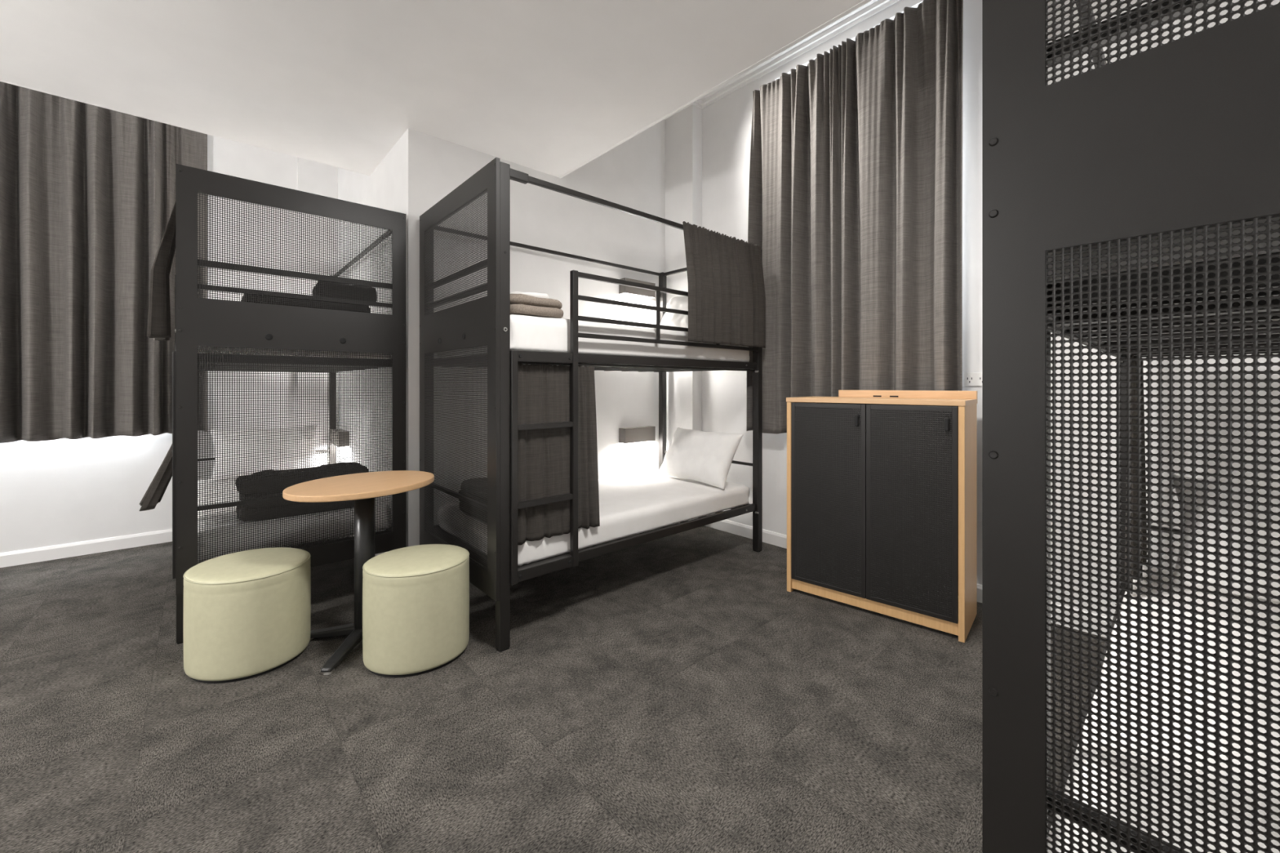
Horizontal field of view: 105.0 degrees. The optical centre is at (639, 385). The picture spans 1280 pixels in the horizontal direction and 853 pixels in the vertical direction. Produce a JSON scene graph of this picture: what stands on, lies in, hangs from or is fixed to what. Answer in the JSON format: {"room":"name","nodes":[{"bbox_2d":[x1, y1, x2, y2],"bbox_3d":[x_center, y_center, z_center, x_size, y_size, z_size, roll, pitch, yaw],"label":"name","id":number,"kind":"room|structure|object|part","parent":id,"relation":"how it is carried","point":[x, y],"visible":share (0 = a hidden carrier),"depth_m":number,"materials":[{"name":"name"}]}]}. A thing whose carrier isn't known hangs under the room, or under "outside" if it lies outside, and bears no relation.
{"room":"dormitory","nodes":[
{"label":"dormitory","id":0,"kind":"room"},
{"bbox_2d":[0,134,337,552],"bbox_3d":[-4.556,-0.670,2.988,4.670,3.740,0.192,0,0,-42],"label":"wall","id":1,"kind":"structure","parent":0,"point":[63,491],"depth_m":3.66,"materials":[{"name":"paint"}]},
{"bbox_2d":[0,528,172,568],"bbox_3d":[-4.581,1.153,2.896,4.230,0.095,0.015,0,0,-42],"label":"baseboard","id":2,"kind":"structure","parent":1,"relation":"attached to","point":[11,558],"depth_m":3.47,"materials":[{"name":"white paint"}]},
{"bbox_2d":[0,0,863,177],"bbox_3d":[-1.655,-2.093,0.640,5.585,1.094,4.880,0,0,-42],"label":"ceiling","id":3,"kind":"structure","parent":0,"point":[548,86],"depth_m":2.36,"materials":[{"name":"paint"}]},
{"bbox_2d":[337,119,665,546],"bbox_3d":[-1.230,-0.670,4.594,2.430,3.740,2.230,0,0,-42],"label":"wall","id":4,"kind":"structure","parent":0,"point":[420,169],"depth_m":3.75,"materials":[{"name":"paint"}]},
{"bbox_2d":[0,80,369,175],"bbox_3d":[-3.677,-1.560,2.110,4.530,0.032,0.008,0,0,-42],"label":"trim","id":5,"kind":"structure","parent":4,"relation":"attached to","point":[0,80],"depth_m":2.90,"materials":[{"name":"white paint"}]},
{"bbox_2d":[330,428,349,446],"bbox_3d":[-2.576,0.449,4.216,0.080,0.122,0.336,0,0,-42],"label":"wall lamp","id":6,"kind":"object","parent":4,"relation":"attached to","point":[340,428],"visible":0.56,"depth_m":4.11,"materials":[{"name":"grey metal"}]},
{"bbox_2d":[618,426,655,444],"bbox_3d":[-0.021,0.414,4.127,0.336,0.122,0.080,0,0,-42],"label":"wall lamp","id":7,"kind":"object","parent":4,"relation":"attached to","point":[642,433],"visible":1,"depth_m":4.07,"materials":[{"name":"grey metal"}]},
{"bbox_2d":[618,277,655,298],"bbox_3d":[-0.021,-0.811,4.127,0.336,0.122,0.080,0,0,-42],"label":"wall lamp","id":8,"kind":"object","parent":4,"relation":"attached to","point":[623,290],"visible":0.83,"depth_m":4.09,"materials":[{"name":"grey metal"}]},
{"bbox_2d":[0,523,1106,852],"bbox_3d":[-1.595,1.250,1.498,7.100,0.100,6.360,0,0,-42],"label":"floor","id":9,"kind":"structure","parent":0,"point":[670,694],"depth_m":1.72,"materials":[{"name":"carpet"}]},
{"bbox_2d":[182,547,311,683],"bbox_3d":[-1.727,0.987,2.179,0.468,0.426,0.430,0,0,20],"label":"stool","id":10,"kind":"object","parent":9,"relation":"on","point":[246,615],"visible":1,"depth_m":2.01,"materials":[{"name":"beige leather"}]},
{"bbox_3d":[-1.727,0.786,2.179,0.458,0.024,0.421,0,0,20],"label":"seat","id":11,"kind":"part","parent":10,"relation":"part of","materials":[{"name":"beige leather"}]},
{"bbox_2d":[172,163,405,644],"bbox_3d":[-2.445,0.091,3.341,1.009,2.217,2.056,0,0,-42],"label":"bunk bed","id":12,"kind":"object","parent":9,"relation":"on","point":[199,322],"visible":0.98,"depth_m":2.53,"materials":[{"name":"black metal"}]},
{"bbox_2d":[138,444,172,511],"bbox_3d":[-2.326,0.239,2.415,0.200,0.686,0.286,0,0,-42],"label":"curtain","id":13,"kind":"object","parent":12,"relation":"hanging from","point":[157,489],"visible":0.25,"depth_m":2.31,"materials":[{"name":"grey fabric"}]},
{"bbox_2d":[146,202,175,340],"bbox_3d":[-2.310,-0.610,2.409,0.142,0.768,0.319,0,0,-42],"label":"curtain","id":14,"kind":"object","parent":12,"relation":"hanging from","point":[158,328],"visible":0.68,"depth_m":2.30,"materials":[{"name":"black fabric"}]},
{"bbox_3d":[-2.185,0.374,2.318,0.030,1.068,0.031,0,0,-42],"label":"ladder rail","id":15,"kind":"part","parent":12,"relation":"part of","materials":[{"name":"black metal"}]},
{"bbox_3d":[-2.140,0.095,2.303,0.050,2.199,0.050,0,0,-42],"label":"post","id":16,"kind":"part","parent":12,"relation":"part of","materials":[{"name":"black metal"}]},
{"bbox_2d":[197,346,391,359],"bbox_3d":[-2.448,-0.255,3.352,0.905,0.180,1.920,0,0,-42],"label":"mattress","id":17,"kind":"object","parent":12,"relation":"on","point":[197,346],"visible":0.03,"depth_m":2.62,"materials":[{"name":"white fabric"}]},
{"bbox_2d":[240,293,369,312],"bbox_3d":[-1.888,-0.419,2.814,0.614,0.149,0.310,0,0,-42],"label":"folded blanket","id":18,"kind":"object","parent":17,"relation":"on","point":[245,294],"visible":0.16,"depth_m":2.67,"materials":[{"name":"black fabric"}]},
{"bbox_2d":[312,280,377,302],"bbox_3d":[-1.749,-0.550,2.915,0.260,0.127,0.304,0,0,44],"label":"rolled blanket","id":19,"kind":"object","parent":18,"relation":"on","point":[347,285],"visible":0.28,"depth_m":2.81,"materials":[{"name":"black fabric"}]},
{"bbox_2d":[197,477,391,562],"bbox_3d":[-2.447,0.784,3.354,0.908,0.140,1.923,0,0,-42],"label":"mattress","id":20,"kind":"object","parent":12,"relation":"on","point":[235,477],"visible":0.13,"depth_m":2.64,"materials":[{"name":"white fabric"}]},
{"bbox_2d":[210,425,319,481],"bbox_3d":[-2.973,0.528,3.925,0.700,0.372,0.267,0,0,-42],"label":"pillow","id":21,"kind":"object","parent":20,"relation":"on","point":[310,425],"visible":0.43,"depth_m":3.84,"materials":[{"name":"fabric"}]},
{"bbox_2d":[235,462,368,521],"bbox_3d":[-1.922,0.596,2.842,0.641,0.237,0.334,0,0,-42],"label":"folded blanket","id":22,"kind":"object","parent":20,"relation":"on","point":[340,462],"visible":0.2,"depth_m":2.65,"materials":[{"name":"black fabric"}]},
{"bbox_3d":[-1.814,0.883,2.647,0.926,0.040,0.030,0,0,-42],"label":"rail","id":23,"kind":"part","parent":12,"relation":"part of","materials":[{"name":"black metal"}]},
{"bbox_3d":[-1.814,-0.135,2.647,0.926,0.040,0.030,0,0,-42],"label":"rail","id":24,"kind":"part","parent":12,"relation":"part of","materials":[{"name":"black metal"}]},
{"bbox_3d":[-2.756,0.107,4.408,0.050,2.174,0.050,0,0,-42],"label":"post","id":25,"kind":"part","parent":12,"relation":"part of","materials":[{"name":"black metal"}]},
{"bbox_3d":[-2.095,-0.961,3.671,0.023,0.022,1.930,0,0,-42],"label":"rod","id":26,"kind":"part","parent":12,"relation":"part of","materials":[{"name":"black metal"}]},
{"bbox_2d":[282,470,434,675],"bbox_3d":[-1.300,0.828,2.320,0.530,0.745,0.640,0,0,33],"label":"round table","id":27,"kind":"object","parent":9,"relation":"on","point":[362,488],"visible":0.65,"depth_m":2.28,"materials":[{"name":"brown wood"}]},
{"bbox_3d":[-1.446,1.157,2.320,0.292,0.063,0.060,0,0,0],"label":"leg","id":28,"kind":"part","parent":27,"relation":"part of","materials":[{"name":"black metal"}]},
{"bbox_3d":[-1.301,1.157,2.174,0.060,0.063,0.292,0,0,0],"label":"leg","id":29,"kind":"part","parent":27,"relation":"part of","materials":[{"name":"black metal"}]},
{"bbox_2d":[362,544,469,677],"bbox_3d":[-0.996,0.981,2.204,0.436,0.438,0.400,0,0,-17],"label":"stool","id":30,"kind":"object","parent":9,"relation":"on","point":[415,599],"visible":1,"depth_m":2.04,"materials":[{"name":"beige leather"}]},
{"bbox_3d":[-0.996,0.774,2.204,0.427,0.024,0.392,0,0,-17],"label":"seat","id":31,"kind":"part","parent":30,"relation":"part of","materials":[{"name":"beige leather"}]},
{"bbox_2d":[419,157,762,652],"bbox_3d":[-0.219,0.091,3.248,2.056,2.217,1.045,0,0,-42],"label":"bunk bed","id":32,"kind":"object","parent":9,"relation":"on","point":[485,321],"visible":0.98,"depth_m":2.46,"materials":[{"name":"black metal"}]},
{"bbox_3d":[-1.279,0.095,2.968,0.050,2.199,0.050,0,0,-42],"label":"post","id":33,"kind":"part","parent":32,"relation":"part of","materials":[{"name":"black metal"}]},
{"bbox_3d":[-0.922,0.883,2.630,0.030,0.040,0.962,0,0,-42],"label":"rail","id":34,"kind":"part","parent":32,"relation":"part of","materials":[{"name":"black metal"}]},
{"bbox_3d":[-0.922,-0.135,2.630,0.030,0.040,0.962,0,0,-42],"label":"rail","id":35,"kind":"part","parent":32,"relation":"part of","materials":[{"name":"black metal"}]},
{"bbox_3d":[-0.978,-0.026,2.580,0.018,1.982,1.030,0,0,-42],"label":"panel","id":36,"kind":"part","parent":32,"relation":"part of","materials":[{"name":"black metal"}]},
{"bbox_3d":[-0.626,0.095,2.237,0.050,2.199,0.050,0,0,-42],"label":"post","id":37,"kind":"part","parent":32,"relation":"part of","materials":[{"name":"black metal"}]},
{"bbox_3d":[-0.579,0.374,2.247,0.031,1.068,0.030,0,0,-42],"label":"ladder rail","id":38,"kind":"part","parent":32,"relation":"part of","materials":[{"name":"black metal"}]},
{"bbox_3d":[-0.456,-0.134,2.359,0.301,0.052,0.026,0,0,-42],"label":"hook plate","id":39,"kind":"part","parent":32,"relation":"part of","materials":[{"name":"black metal"}]},
{"bbox_3d":[-0.456,0.878,2.359,0.301,0.052,0.026,0,0,-42],"label":"hook plate","id":40,"kind":"part","parent":32,"relation":"part of","materials":[{"name":"black metal"}]},
{"bbox_3d":[-0.541,-0.961,3.628,1.930,0.022,0.023,0,0,-42],"label":"rod","id":41,"kind":"part","parent":32,"relation":"part of","materials":[{"name":"black metal"}]},
{"bbox_2d":[517,363,599,545],"bbox_3d":[-0.404,0.321,2.445,0.494,0.850,0.032,0,0,-42],"label":"curtain","id":42,"kind":"object","parent":32,"relation":"hanging from","point":[543,390],"visible":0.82,"depth_m":2.41,"materials":[{"name":"grey fabric"}]},
{"bbox_2d":[437,469,749,566],"bbox_3d":[-0.213,0.784,3.261,1.922,0.139,0.944,0,0,-42],"label":"mattress","id":43,"kind":"object","parent":32,"relation":"on","point":[632,504],"visible":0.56,"depth_m":3.04,"materials":[{"name":"white fabric"}]},
{"bbox_2d":[460,478,483,521],"bbox_3d":[-0.737,0.618,2.683,0.337,0.192,0.670,0,0,-42],"label":"folded blanket","id":44,"kind":"object","parent":43,"relation":"on","point":[480,478],"visible":0.06,"depth_m":2.68,"materials":[{"name":"black fabric"}]},
{"bbox_2d":[657,426,744,489],"bbox_3d":[0.431,0.528,3.687,0.267,0.372,0.704,0,0,-38],"label":"pillow","id":45,"kind":"object","parent":43,"relation":"on","point":[706,457],"visible":1,"depth_m":3.56,"materials":[{"name":"fabric"}]},
{"bbox_2d":[439,314,749,362],"bbox_3d":[-0.214,-0.255,3.257,1.922,0.180,0.949,0,0,-42],"label":"mattress","id":46,"kind":"object","parent":32,"relation":"on","point":[529,333],"visible":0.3,"depth_m":2.66,"materials":[{"name":"white fabric"}]},
{"bbox_2d":[510,293,563,318],"bbox_3d":[-0.711,-0.400,2.661,0.350,0.112,0.666,0,0,-42],"label":"folded blanket","id":47,"kind":"object","parent":46,"relation":"on","point":[520,304],"visible":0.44,"depth_m":2.40,"materials":[{"name":"beige fabric"}]},
{"bbox_2d":[510,291,548,298],"bbox_3d":[-0.694,-0.470,2.685,0.412,0.041,0.225,0,0,40],"label":"folded towel","id":48,"kind":"object","parent":47,"relation":"on","point":[532,294],"visible":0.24,"depth_m":2.55,"materials":[{"name":"white fabric"}]},
{"bbox_2d":[660,296,688,328],"bbox_3d":[0.412,-0.532,3.721,0.705,0.372,0.271,0,0,45],"label":"pillow","id":49,"kind":"object","parent":46,"relation":"on","point":[681,303],"visible":0.27,"depth_m":3.74,"materials":[{"name":"fabric"}]},
{"bbox_3d":[0.113,-0.974,2.897,1.930,0.028,0.023,0,0,-42],"label":"curtain rod","id":50,"kind":"part","parent":32,"relation":"part of","materials":[{"name":"black metal"}]},
{"bbox_3d":[0.108,-0.139,2.903,1.930,0.048,0.030,0,0,-42],"label":"rail","id":51,"kind":"part","parent":32,"relation":"part of","materials":[{"name":"metal"}]},
{"bbox_3d":[0.101,-0.560,2.854,1.125,0.024,0.022,0,0,-42],"label":"guard rail","id":52,"kind":"part","parent":32,"relation":"part of","materials":[{"name":"black metal"}]},
{"bbox_3d":[0.108,-0.106,2.903,1.930,0.012,0.012,0,0,-42],"label":"curtain rod","id":53,"kind":"part","parent":32,"relation":"part of","materials":[{"name":"black metal"}]},
{"bbox_3d":[0.108,0.879,2.903,1.930,0.048,0.030,0,0,-42],"label":"rail","id":54,"kind":"part","parent":32,"relation":"part of","materials":[{"name":"black metal"}]},
{"bbox_3d":[0.197,0.107,4.288,0.050,2.174,0.050,0,0,-42],"label":"post","id":55,"kind":"part","parent":32,"relation":"part of","materials":[{"name":"black metal"}]},
{"bbox_3d":[0.524,-0.963,3.922,0.026,0.025,0.930,0,0,-42],"label":"rail","id":56,"kind":"part","parent":32,"relation":"part of","materials":[{"name":"black metal"}]},
{"bbox_2d":[682,221,765,347],"bbox_3d":[0.580,-0.633,3.232,0.808,0.738,0.091,0,0,-42],"label":"curtain","id":57,"kind":"object","parent":32,"relation":"hanging from","point":[726,297],"visible":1,"depth_m":3.21,"materials":[{"name":"grey fabric"}]},
{"bbox_3d":[0.850,0.107,3.557,0.050,2.174,0.050,0,0,-42],"label":"post","id":58,"kind":"part","parent":32,"relation":"part of","materials":[{"name":"black metal"}]},
{"bbox_2d":[786,390,977,643],"bbox_3d":[1.305,0.615,2.713,0.879,1.170,0.408,0,0,41],"label":"base cabinet","id":59,"kind":"object","parent":9,"relation":"on","point":[882,485],"visible":1,"depth_m":2.52,"materials":[{"name":"brown wood"}]},
{"bbox_3d":[0.993,0.648,3.000,0.025,1.103,0.390,0,0,41],"label":"panel","id":60,"kind":"part","parent":59,"relation":"part of","materials":[{"name":"brown wood"}]},
{"bbox_3d":[1.034,0.611,2.715,0.407,1.019,0.016,0,0,41],"label":"door","id":61,"kind":"part","parent":59,"relation":"part of","materials":[{"name":"black metal"}]},
{"bbox_3d":[1.310,0.085,2.719,0.879,0.025,0.394,0,0,41],"label":"panel","id":62,"kind":"part","parent":59,"relation":"part of","materials":[{"name":"brown wood"}]},
{"bbox_3d":[1.435,0.624,2.861,0.823,1.053,0.008,0,0,41],"label":"panel","id":63,"kind":"part","parent":59,"relation":"part of","materials":[{"name":"beige wood"}]},
{"bbox_3d":[1.342,0.611,2.444,0.407,1.019,0.016,0,0,41],"label":"door","id":64,"kind":"part","parent":59,"relation":"part of","materials":[{"name":"black metal"}]},
{"bbox_3d":[1.629,0.648,2.440,0.025,1.103,0.390,0,0,41],"label":"panel","id":65,"kind":"part","parent":59,"relation":"part of","materials":[{"name":"brown wood"}]},
{"bbox_2d":[982,0,1279,852],"bbox_3d":[1.595,0.091,1.044,2.056,2.217,1.009,0,0,-42],"label":"bunk bed","id":66,"kind":"object","parent":9,"relation":"on","point":[1181,135],"visible":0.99,"depth_m":0.63,"materials":[{"name":"black metal"}]},
{"bbox_3d":[1.300,0.879,1.394,1.930,0.048,0.030,0,0,-42],"label":"rail","id":67,"kind":"part","parent":66,"relation":"part of","materials":[{"name":"black metal"}]},
{"bbox_3d":[1.300,-0.106,1.394,1.930,0.012,0.012,0,0,-42],"label":"curtain rod","id":68,"kind":"part","parent":66,"relation":"part of","materials":[{"name":"black metal"}]},
{"bbox_3d":[1.300,-0.139,1.394,1.930,0.048,0.030,0,0,-42],"label":"rail","id":69,"kind":"part","parent":66,"relation":"part of","materials":[{"name":"black metal"}]},
{"bbox_3d":[1.295,-0.974,1.400,1.930,0.028,0.023,0,0,-42],"label":"curtain rod","id":70,"kind":"part","parent":66,"relation":"part of","materials":[{"name":"black metal"}]},
{"bbox_3d":[2.033,0.107,2.059,0.050,2.174,0.050,0,0,-42],"label":"post","id":71,"kind":"part","parent":66,"relation":"part of","materials":[{"name":"black metal"}]},
{"bbox_2d":[1124,354,1146,594],"bbox_3d":[1.830,0.300,1.815,0.481,0.808,0.047,0,0,-42],"label":"curtain","id":72,"kind":"object","parent":66,"relation":"hanging from","point":[1133,362],"visible":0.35,"depth_m":1.76,"materials":[{"name":"grey fabric"}]},
{"bbox_2d":[1048,565,1279,852],"bbox_3d":[1.607,0.783,1.048,1.921,0.141,0.904,0,0,-42],"label":"mattress","id":73,"kind":"object","parent":66,"relation":"on","point":[1234,601],"visible":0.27,"depth_m":1.04,"materials":[{"name":"white fabric"}]},
{"bbox_2d":[1173,474,1279,602],"bbox_3d":[2.188,0.528,1.554,0.269,0.372,0.700,0,0,-42],"label":"pillow","id":74,"kind":"object","parent":73,"relation":"on","point":[1275,509],"visible":0.41,"depth_m":1.67,"materials":[{"name":"fabric"}]},
{"bbox_2d":[1048,216,1279,280],"bbox_3d":[1.608,-0.255,1.049,1.922,0.180,0.907,0,0,-42],"label":"mattress","id":75,"kind":"object","parent":66,"relation":"on","point":[1276,226],"visible":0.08,"depth_m":0.65,"materials":[{"name":"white fabric"}]},
{"bbox_3d":[0.901,-0.135,0.414,0.030,0.040,0.926,0,0,-42],"label":"rail","id":76,"kind":"part","parent":66,"relation":"part of","materials":[{"name":"black metal"}]},
{"bbox_2d":[665,0,1279,618],"bbox_3d":[1.698,-0.670,2.947,0.260,3.740,4.130,0,0,-42],"label":"wall","id":77,"kind":"structure","parent":0,"point":[708,148],"depth_m":2.78,"materials":[{"name":"paint"}]},
{"bbox_2d":[558,0,900,178],"bbox_3d":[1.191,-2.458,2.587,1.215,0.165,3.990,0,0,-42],"label":"trim","id":78,"kind":"structure","parent":77,"relation":"attached to","point":[872,7],"depth_m":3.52,"materials":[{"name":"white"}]},
{"bbox_2d":[705,515,1112,637],"bbox_3d":[1.748,1.153,2.864,0.015,0.095,3.660,0,0,-42],"label":"baseboard","id":79,"kind":"structure","parent":77,"relation":"attached to","point":[770,537],"depth_m":3.68,"materials":[{"name":"white paint"}]},
{"bbox_2d":[963,372,982,386],"bbox_3d":[1.868,-0.033,2.730,0.016,0.075,0.120,0,0,-42],"label":"power outlet","id":80,"kind":"object","parent":77,"relation":"attached to","point":[974,379],"visible":0.7,"depth_m":2.74,"materials":[{"name":"white plastic"}]},
{"bbox_3d":[1.386,-2.204,3.265,0.022,0.017,1.380,0,0,-42],"label":"track","id":81,"kind":"object","parent":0,"visible":0},
{"bbox_2d":[746,0,963,434],"bbox_3d":[1.314,-0.939,3.200,0.207,2.580,1.386,0,0,-42],"label":"window curtain","id":82,"kind":"object","parent":81,"relation":"hanging from","point":[855,186],"visible":0.86,"depth_m":3.05,"materials":[{"name":"grey fabric"}]},
{"bbox_3d":[-4.046,-2.217,3.370,1.600,0.015,0.022,0,0,-42],"label":"track","id":83,"kind":"object","parent":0,"visible":0},
{"bbox_2d":[0,81,207,443],"bbox_3d":[-3.958,-0.936,3.284,1.601,2.615,0.227,0,0,-42],"label":"window curtain","id":84,"kind":"object","parent":83,"relation":"hanging from","point":[87,192],"visible":0.68,"depth_m":3.37,"materials":[{"name":"grey fabric"}]}
]}

